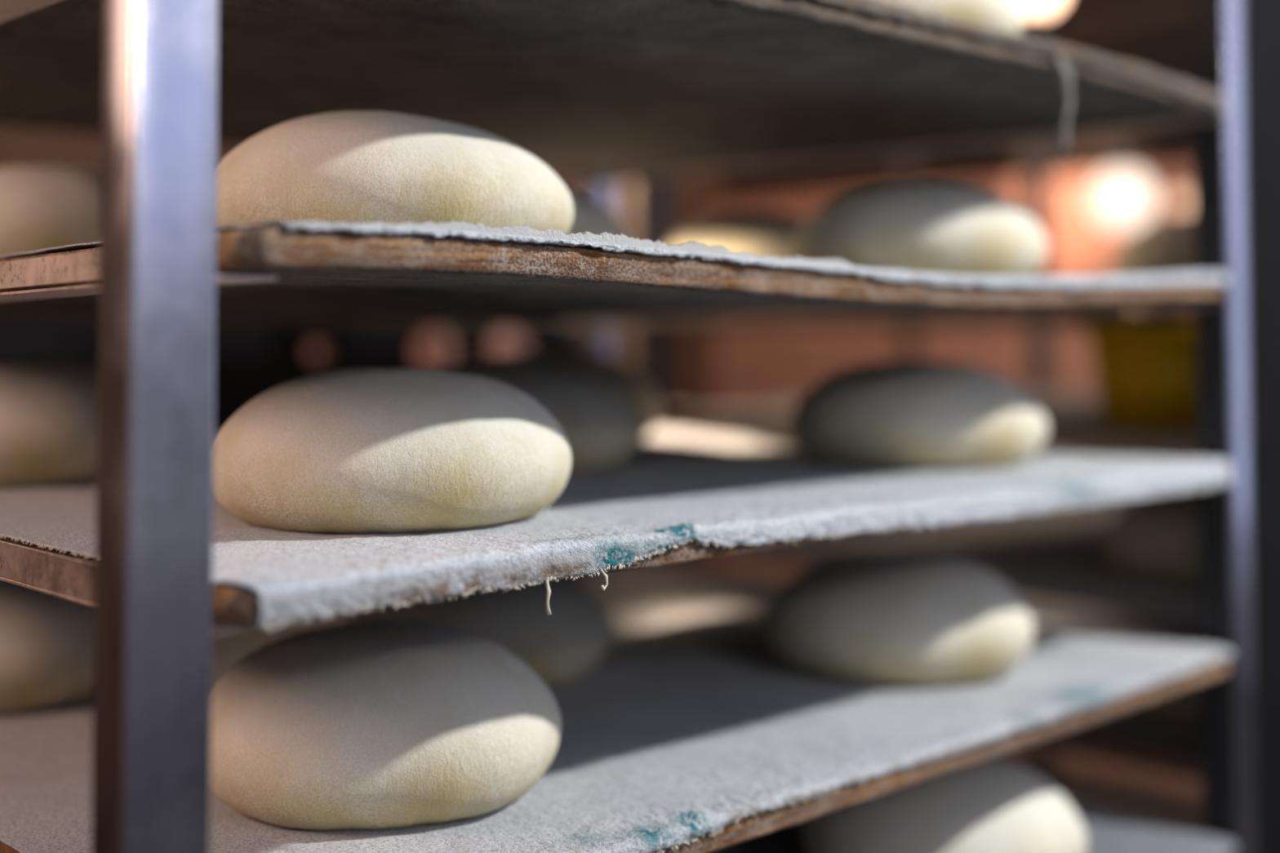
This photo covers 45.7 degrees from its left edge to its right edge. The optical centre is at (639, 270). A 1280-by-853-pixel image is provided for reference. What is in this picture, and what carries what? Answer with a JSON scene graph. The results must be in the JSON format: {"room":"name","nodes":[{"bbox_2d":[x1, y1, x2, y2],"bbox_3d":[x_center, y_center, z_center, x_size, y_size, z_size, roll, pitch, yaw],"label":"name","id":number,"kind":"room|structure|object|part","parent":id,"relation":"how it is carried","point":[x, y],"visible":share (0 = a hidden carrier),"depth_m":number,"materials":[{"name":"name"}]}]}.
{"room":"commercial kitchen","nodes":[
{"label":"commercial kitchen","id":0,"kind":"room"},
{"bbox_2d":[0,125,717,569],"bbox_3d":[-1.587,-0.262,3.456,8.000,3.200,0.001,2,-3,-44],"label":"wall","id":1,"kind":"structure","parent":0,"point":[19,146],"depth_m":4.94,"materials":[{"name":"brick"}]},
{"bbox_2d":[717,0,1193,204],"bbox_3d":[1.390,-0.234,4.133,0.001,3.200,3.200,2,-3,-44],"label":"wall","id":2,"kind":"structure","parent":0,"point":[1152,43],"depth_m":4.34,"materials":[{"name":"brown brick"}]},
{"bbox_2d":[715,166,1203,791],"bbox_3d":[1.382,0.545,4.094,0.001,1.640,3.200,2,-3,-44],"label":"wall","id":3,"kind":"structure","parent":2,"relation":"attached to","point":[764,366],"depth_m":4.54,"materials":[{"name":"brick"}]},
{"bbox_2d":[995,750,1203,832],"bbox_3d":[0.863,1.237,0.894,8.000,0.001,7.000,2,-3,-44],"label":"floor","id":4,"kind":"structure","parent":0,"point":[1178,806],"depth_m":3.95,"materials":[{"name":"tile"}]},
{"bbox_2d":[0,319,574,437],"bbox_3d":[-0.714,0.651,2.184,1.320,1.175,0.485,2,-3,-44],"label":"oven","id":5,"kind":"object","parent":4,"relation":"on","point":[251,359],"visible":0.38,"depth_m":2.15,"materials":[{"name":"black metal"}]},
{"bbox_2d":[0,0,1256,852],"bbox_3d":[-0.128,0.360,1.240,1.019,1.780,0.900,2,-3,-44],"label":"trolley","id":6,"kind":"object","parent":4,"relation":"on","point":[148,586],"visible":0.6,"depth_m":0.62,"materials":[{"name":"metal"}]},
{"bbox_3d":[-0.451,-0.151,0.939,0.036,0.018,0.816,2,-3,-44],"label":"support rail","id":7,"kind":"part","parent":6,"relation":"part of","materials":[{"name":"metal"}]},
{"bbox_3d":[-0.451,0.154,0.927,0.036,0.020,0.816,2,-3,-44],"label":"support rail","id":8,"kind":"part","parent":6,"relation":"part of","materials":[{"name":"metal"}]},
{"bbox_3d":[-0.451,0.013,0.932,0.036,0.032,0.816,2,-3,-44],"label":"support rail","id":9,"kind":"part","parent":6,"relation":"part of","materials":[{"name":"metal"}]},
{"bbox_3d":[-0.198,0.270,0.614,0.038,1.650,0.030,2,-3,-44],"label":"post","id":10,"kind":"part","parent":6,"relation":"part of","materials":[{"name":"metal"}]},
{"bbox_2d":[0,510,1057,630],"bbox_3d":[-0.111,0.168,1.235,0.911,0.021,0.791,2,-3,-44],"label":"wooden board","id":11,"kind":"object","parent":6,"relation":"on","point":[235,604],"visible":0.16,"depth_m":0.79,"materials":[{"name":"brown wood"}]},
{"bbox_3d":[-0.058,0.320,1.871,0.038,1.650,0.030,2,-3,-44],"label":"post","id":12,"kind":"part","parent":6,"relation":"part of","materials":[{"name":"metal"}]},
{"bbox_2d":[0,0,1213,181],"bbox_3d":[-0.111,-0.145,1.247,0.911,0.027,0.791,2,-3,-44],"label":"wooden board","id":13,"kind":"object","parent":6,"relation":"on","point":[593,90],"visible":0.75,"depth_m":1.11,"materials":[{"name":"brown wood"}]},
{"bbox_2d":[817,0,1227,158],"bbox_3d":[-0.109,-0.119,1.238,0.928,0.086,0.796,2,-3,-44],"label":"cloth","id":14,"kind":"object","parent":13,"relation":"on","point":[1214,100],"visible":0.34,"depth_m":1.09,"materials":[{"name":"fabric"}]},
{"bbox_2d":[879,0,1021,35],"bbox_3d":[0.198,-0.204,1.225,0.214,0.088,0.212,2,-3,-44],"label":"loaf","id":15,"kind":"object","parent":14,"relation":"on","point":[1001,15],"visible":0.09,"depth_m":1.13,"materials":[{"name":"beige food"}]},
{"bbox_2d":[0,226,1222,324],"bbox_3d":[-0.111,0.022,1.240,0.911,0.039,0.791,2,-3,-44],"label":"wooden board","id":16,"kind":"object","parent":6,"relation":"on","point":[332,277],"visible":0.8,"depth_m":0.88,"materials":[{"name":"brown wood"}]},
{"bbox_2d":[0,220,1227,289],"bbox_3d":[-0.107,0.011,1.239,0.916,0.023,0.790,2,-3,-44],"label":"cloth","id":17,"kind":"object","parent":16,"relation":"on","point":[1066,282],"visible":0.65,"depth_m":0.91,"materials":[{"name":"fabric"}]},
{"bbox_2d":[0,165,101,256],"bbox_3d":[-0.443,-0.035,1.121,0.208,0.086,0.209,2,-3,-44],"label":"loaf","id":18,"kind":"object","parent":17,"relation":"on","point":[42,206],"visible":0.41,"depth_m":1.04,"materials":[{"name":"beige food"}]},
{"bbox_2d":[217,110,573,234],"bbox_3d":[-0.146,-0.049,0.883,0.214,0.082,0.213,2,-3,-44],"label":"loaf","id":19,"kind":"object","parent":17,"relation":"on","point":[360,166],"visible":0.59,"depth_m":0.80,"materials":[{"name":"beige food"}]},
{"bbox_2d":[566,190,628,236],"bbox_3d":[-0.111,-0.028,1.209,0.206,0.085,0.209,2,-3,-44],"label":"loaf","id":20,"kind":"object","parent":17,"relation":"on","point":[590,215],"visible":0.02,"depth_m":1.16,"materials":[{"name":"beige food"}]},
{"bbox_2d":[349,220,863,269],"bbox_3d":[-0.001,-0.013,0.807,0.375,0.015,0.017,2,-3,-44],"label":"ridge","id":21,"kind":"object","parent":17,"relation":"on","point":[604,237],"visible":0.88,"depth_m":0.78,"materials":[{"name":"grey fabric"}]},
{"bbox_2d":[666,211,808,257],"bbox_3d":[0.117,-0.017,1.517,0.200,0.081,0.200,2,-3,-44],"label":"loaf","id":22,"kind":"object","parent":17,"relation":"on","point":[757,233],"visible":0.38,"depth_m":1.44,"materials":[{"name":"beige food"}]},
{"bbox_2d":[791,183,1047,276],"bbox_3d":[0.234,-0.030,1.288,0.209,0.086,0.210,2,-3,-44],"label":"loaf","id":23,"kind":"object","parent":17,"relation":"on","point":[952,229],"visible":0.7,"depth_m":1.20,"materials":[{"name":"beige food"}]},
{"bbox_2d":[0,658,1228,852],"bbox_3d":[-0.111,0.326,1.228,0.911,0.024,0.791,2,-3,-44],"label":"wooden board","id":24,"kind":"object","parent":6,"relation":"on","point":[749,828],"visible":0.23,"depth_m":0.96,"materials":[{"name":"brown wood"}]},
{"bbox_2d":[0,564,1235,852],"bbox_3d":[-0.111,0.316,1.223,0.928,0.017,0.790,2,-3,-44],"label":"cloth","id":25,"kind":"object","parent":24,"relation":"on","point":[691,724],"visible":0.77,"depth_m":1.01,"materials":[{"name":"fabric"}]},
{"bbox_2d":[0,580,94,714],"bbox_3d":[-0.463,0.263,1.120,0.210,0.090,0.208,2,-3,-44],"label":"loaf","id":26,"kind":"object","parent":25,"relation":"on","point":[46,641],"visible":0.46,"depth_m":1.04,"materials":[{"name":"beige food"}]},
{"bbox_2d":[210,620,560,831],"bbox_3d":[-0.151,0.253,0.881,0.213,0.091,0.217,2,-3,-44],"label":"loaf","id":27,"kind":"object","parent":25,"relation":"on","point":[380,725],"visible":0.98,"depth_m":0.80,"materials":[{"name":"beige food"}]},
{"bbox_2d":[344,578,612,688],"bbox_3d":[-0.124,0.269,1.183,0.208,0.087,0.211,2,-3,-44],"label":"loaf","id":28,"kind":"object","parent":25,"relation":"on","point":[562,646],"visible":0.28,"depth_m":1.11,"materials":[{"name":"beige food"}]},
{"bbox_2d":[764,551,1033,686],"bbox_3d":[0.208,0.273,1.222,0.212,0.087,0.212,2,-3,-44],"label":"loaf","id":29,"kind":"object","parent":25,"relation":"on","point":[895,619],"visible":1,"depth_m":1.15,"materials":[{"name":"beige food"}]},
{"bbox_2d":[0,424,1231,631],"bbox_3d":[-0.111,0.170,1.228,0.929,0.035,0.791,2,-3,-44],"label":"cloth","id":30,"kind":"object","parent":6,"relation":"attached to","point":[729,488],"visible":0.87,"depth_m":0.90,"materials":[{"name":"fabric"}]},
{"bbox_2d":[0,355,97,488],"bbox_3d":[-0.444,0.106,1.100,0.208,0.088,0.206,2,-3,-44],"label":"loaf","id":31,"kind":"object","parent":30,"relation":"on","point":[48,404],"visible":0.62,"depth_m":1.02,"materials":[{"name":"beige food"}]},
{"bbox_2d":[213,367,571,533],"bbox_3d":[-0.144,0.098,0.875,0.209,0.086,0.210,2,-3,-44],"label":"loaf","id":32,"kind":"object","parent":30,"relation":"on","point":[348,450],"visible":0.98,"depth_m":0.79,"materials":[{"name":"beige food"}]},
{"bbox_2d":[432,357,641,475],"bbox_3d":[-0.103,0.112,1.196,0.206,0.087,0.209,2,-3,-44],"label":"loaf","id":33,"kind":"object","parent":30,"relation":"on","point":[602,428],"visible":0.45,"depth_m":1.14,"materials":[{"name":"beige food"}]},
{"bbox_2d":[503,350,661,440],"bbox_3d":[-0.084,0.124,1.498,0.209,0.090,0.208,2,-3,-44],"label":"loaf","id":34,"kind":"object","parent":30,"relation":"on","point":[628,380],"visible":0.3,"depth_m":1.45,"materials":[{"name":"beige food"}]},
{"bbox_2d":[790,360,1047,470],"bbox_3d":[0.233,0.118,1.276,0.209,0.085,0.214,2,-3,-44],"label":"loaf","id":35,"kind":"object","parent":30,"relation":"on","point":[891,415],"visible":1,"depth_m":1.20,"materials":[{"name":"beige food"}]},
{"bbox_3d":[0.201,0.039,1.570,0.033,0.032,0.816,2,-3,-44],"label":"support rail","id":36,"kind":"part","parent":6,"relation":"part of","materials":[{"name":"metal"}]},
{"bbox_3d":[0.201,-0.125,1.577,0.033,0.018,0.816,2,-3,-44],"label":"support rail","id":37,"kind":"part","parent":6,"relation":"part of","materials":[{"name":"metal"}]},
{"bbox_3d":[0.201,0.179,1.565,0.033,0.020,0.816,2,-3,-44],"label":"support rail","id":38,"kind":"part","parent":6,"relation":"part of","materials":[{"name":"metal"}]},
{"bbox_3d":[0.502,0.297,1.300,0.038,1.650,0.030,2,-3,-44],"label":"post","id":39,"kind":"part","parent":6,"relation":"part of","materials":[{"name":"metal"}]},
{"bbox_3d":[-0.111,0.483,1.222,0.911,0.019,0.791,2,-3,-44],"label":"wooden board","id":40,"kind":"object","parent":6,"relation":"on","visible":0},
{"bbox_2d":[711,799,1237,852],"bbox_3d":[-0.112,0.476,1.216,0.928,0.011,0.789,2,-3,-44],"label":"cloth","id":41,"kind":"object","parent":40,"relation":"on","point":[1107,830],"visible":0.16,"depth_m":1.27,"materials":[{"name":"grey fabric"}]},
{"bbox_2d":[801,758,1087,852],"bbox_3d":[0.235,0.425,1.188,0.216,0.091,0.218,2,-3,-44],"label":"loaf","id":42,"kind":"object","parent":41,"relation":"on","point":[995,805],"visible":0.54,"depth_m":1.12,"materials":[{"name":"beige food"}]},
{"bbox_2d":[612,152,917,566],"bbox_3d":[0.060,0.464,3.831,1.019,1.780,0.900,2,-3,-44],"label":"trolley","id":43,"kind":"object","parent":4,"relation":"on","point":[907,162],"visible":0.02,"depth_m":3.92,"materials":[{"name":"metal"}]},
{"bbox_3d":[-0.010,0.374,3.205,0.038,1.650,0.030,2,-3,-44],"label":"post","id":44,"kind":"part","parent":43,"relation":"part of","materials":[{"name":"metal"}]},
{"bbox_3d":[0.131,0.424,4.462,0.038,1.650,0.030,2,-3,-44],"label":"post","id":45,"kind":"part","parent":43,"relation":"part of","materials":[{"name":"metal"}]},
{"bbox_2d":[612,322,798,328],"bbox_3d":[0.077,0.126,3.832,0.911,0.040,0.791,2,-3,-44],"label":"wooden board","id":46,"kind":"object","parent":43,"relation":"on","point":[614,326],"visible":0.15,"depth_m":3.68,"materials":[{"name":"brown wood"}]},
{"bbox_3d":[0.389,0.143,4.162,0.033,0.032,0.816,2,-3,-44],"label":"support rail","id":47,"kind":"part","parent":43,"relation":"part of","materials":[{"name":"metal"}]},
{"bbox_3d":[0.691,0.402,3.891,0.038,1.650,0.030,2,-3,-44],"label":"post","id":48,"kind":"part","parent":43,"relation":"part of","materials":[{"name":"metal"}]},
{"bbox_2d":[635,0,1203,788],"bbox_3d":[0.648,0.395,2.097,1.019,1.780,0.900,2,-3,-44],"label":"trolley","id":49,"kind":"object","parent":4,"relation":"on","point":[652,196],"visible":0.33,"depth_m":2.04,"materials":[{"name":"metal"}]},
{"bbox_3d":[0.018,0.327,2.042,0.038,1.650,0.030,2,-3,-44],"label":"post","id":50,"kind":"part","parent":49,"relation":"part of","materials":[{"name":"metal"}]},
{"bbox_3d":[0.325,0.048,1.790,0.036,0.032,0.816,2,-3,-44],"label":"support rail","id":51,"kind":"part","parent":49,"relation":"part of","materials":[{"name":"metal"}]},
{"bbox_3d":[0.325,0.188,1.784,0.036,0.020,0.816,2,-3,-44],"label":"support rail","id":52,"kind":"part","parent":49,"relation":"part of","materials":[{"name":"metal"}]},
{"bbox_2d":[687,306,1195,327],"bbox_3d":[0.664,0.057,2.098,0.911,0.040,0.791,2,-3,-44],"label":"wooden board","id":53,"kind":"object","parent":49,"relation":"on","point":[1167,317],"visible":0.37,"depth_m":2.01,"materials":[{"name":"brown wood"}]},
{"bbox_3d":[0.664,0.045,2.093,0.928,0.023,0.790,2,-3,-44],"label":"cloth","id":54,"kind":"object","parent":53,"relation":"on","visible":0},
{"bbox_2d":[1111,214,1195,275],"bbox_3d":[0.627,-0.020,1.672,0.205,0.084,0.209,2,-3,-44],"label":"loaf","id":55,"kind":"object","parent":54,"relation":"on","point":[1166,246],"visible":0.32,"depth_m":1.62,"materials":[{"name":"beige food"}]},
{"bbox_2d":[690,411,1192,438],"bbox_3d":[0.664,0.202,2.093,0.911,0.020,0.791,2,-3,-44],"label":"wooden board","id":56,"kind":"object","parent":49,"relation":"on","point":[691,411],"visible":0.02,"depth_m":1.98,"materials":[{"name":"brown wood"}]},
{"bbox_2d":[683,391,1197,438],"bbox_3d":[0.664,0.200,2.087,0.927,0.027,0.790,2,-3,-44],"label":"cloth","id":57,"kind":"object","parent":56,"relation":"on","point":[1063,411],"visible":0.22,"depth_m":1.97,"materials":[{"name":"fabric"}]},
{"bbox_2d":[1075,324,1197,430],"bbox_3d":[0.623,0.116,1.705,0.181,0.112,0.222,-2,-3,41],"label":"plastic tub","id":58,"kind":"object","parent":57,"relation":"on","point":[1146,374],"visible":0.56,"depth_m":1.64,"materials":[{"name":"yellow plastic"}]},
{"bbox_2d":[738,502,1200,621],"bbox_3d":[0.664,0.358,2.080,0.929,0.031,0.790,2,-3,-44],"label":"cloth","id":59,"kind":"object","parent":49,"relation":"on","point":[1068,544],"visible":0.2,"depth_m":1.83,"materials":[{"name":"fabric"}]},
{"bbox_2d":[1102,495,1199,587],"bbox_3d":[0.605,0.286,1.632,0.208,0.084,0.208,2,-3,-44],"label":"loaf","id":60,"kind":"object","parent":59,"relation":"on","point":[1156,540],"visible":0.52,"depth_m":1.58,"materials":[{"name":"beige food"}]},
{"bbox_2d":[1121,489,1198,510],"bbox_3d":[0.756,0.306,2.047,0.211,0.084,0.206,2,-3,-44],"label":"loaf","id":61,"kind":"object","parent":59,"relation":"on","point":[1125,504],"visible":0.02,"depth_m":2.00,"materials":[{"name":"beige food"}]},
{"bbox_3d":[0.323,0.357,1.780,0.036,0.002,0.810,2,-3,-44],"label":"support rail","id":62,"kind":"part","parent":49,"relation":"part of","materials":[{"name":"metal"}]},
{"bbox_2d":[808,544,1199,595],"bbox_3d":[0.664,0.360,2.086,0.911,0.024,0.791,2,-3,-44],"label":"wooden board","id":63,"kind":"object","parent":49,"relation":"on","point":[1163,589],"visible":0.08,"depth_m":1.61,"materials":[{"name":"brown wood"}]},
{"bbox_3d":[0.718,0.355,2.728,0.038,1.650,0.030,2,-3,-44],"label":"post","id":64,"kind":"part","parent":49,"relation":"part of","materials":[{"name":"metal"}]},
{"bbox_3d":[0.976,0.214,2.423,0.033,0.020,0.816,2,-3,-44],"label":"support rail","id":65,"kind":"part","parent":49,"relation":"part of","materials":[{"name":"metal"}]},
{"bbox_3d":[0.976,0.073,2.428,0.033,0.032,0.816,2,-3,-44],"label":"support rail","id":66,"kind":"part","parent":49,"relation":"part of","materials":[{"name":"metal"}]},
{"bbox_3d":[0.325,0.508,1.772,0.036,0.018,0.816,2,-3,-44],"label":"support rail","id":67,"kind":"part","parent":49,"relation":"part of","materials":[{"name":"metal"}]},
{"bbox_2d":[1066,729,1202,762],"bbox_3d":[0.664,0.518,2.080,0.911,0.019,0.791,2,-3,-44],"label":"wooden board","id":68,"kind":"object","parent":49,"relation":"on","point":[1188,755],"visible":0.06,"depth_m":1.58,"materials":[{"name":"brown wood"}]},
{"bbox_2d":[1018,595,1202,754],"bbox_3d":[0.664,0.510,2.074,0.928,0.011,0.789,2,-3,-44],"label":"cloth","id":69,"kind":"object","parent":68,"relation":"on","point":[1125,726],"visible":0.09,"depth_m":2.18,"materials":[{"name":"fabric"}]},
{"bbox_2d":[1124,630,1202,732],"bbox_3d":[0.620,0.448,1.681,0.207,0.086,0.206,2,-3,-44],"label":"loaf","id":70,"kind":"object","parent":69,"relation":"on","point":[1181,710],"visible":0.28,"depth_m":1.60,"materials":[{"name":"beige food"}]},
{"bbox_2d":[1243,0,1279,852],"bbox_3d":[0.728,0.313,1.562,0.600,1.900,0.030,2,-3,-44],"label":"tall cabinet","id":71,"kind":"object","parent":4,"relation":"on","point":[1261,18],"visible":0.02,"depth_m":1.40,"materials":[{"name":"black metal"}]},
{"label":"ceiling","id":72,"kind":"structure","parent":0,"visible":0},
{"bbox_2d":[1013,0,1059,12],"bbox_3d":[0.764,-1.188,2.950,0.100,1.388,0.100,2,-3,-44],"label":"pendant lamp","id":73,"kind":"object","parent":72,"relation":"hanging from","point":[1043,6],"visible":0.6,"depth_m":2.90,"materials":[{"name":"beige glass"}]},
{"bbox_2d":[1090,0,1154,228],"bbox_3d":[1.242,-0.975,3.942,0.156,1.735,0.156,2,-3,-44],"label":"pendant lamp","id":74,"kind":"object","parent":72,"relation":"hanging from","point":[1122,197],"visible":1,"depth_m":3.86,"materials":[{"name":"beige glass"}]},
{"bbox_3d":[1.242,-1.069,3.946,0.007,1.548,0.007,-1,-2,23],"label":"cord","id":75,"kind":"part","parent":74,"relation":"part of","materials":[{"name":"black rubber"}]},
{"bbox_3d":[1.242,-0.186,3.911,0.156,0.156,0.156,2,-3,-44],"label":"globe","id":76,"kind":"part","parent":74,"relation":"part of","materials":[{"name":"beige glass"}]},
{"bbox_2d":[1169,13,1194,213],"bbox_3d":[1.396,-0.994,3.943,0.060,1.697,0.060,2,-3,-44],"label":"pendant lamp","id":77,"kind":"object","parent":72,"relation":"hanging from","point":[1181,202],"visible":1,"depth_m":3.90,"materials":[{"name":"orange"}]},
{"bbox_3d":[1.396,-1.030,3.945,0.007,1.625,0.007,1,-2,-22],"label":"cord","id":78,"kind":"part","parent":77,"relation":"part of","materials":[{"name":"black rubber"}]},
{"bbox_3d":[1.396,-0.177,3.910,0.060,0.060,0.060,2,-3,-44],"label":"globe","id":79,"kind":"part","parent":77,"relation":"part of","materials":[{"name":"beige"}]}
]}

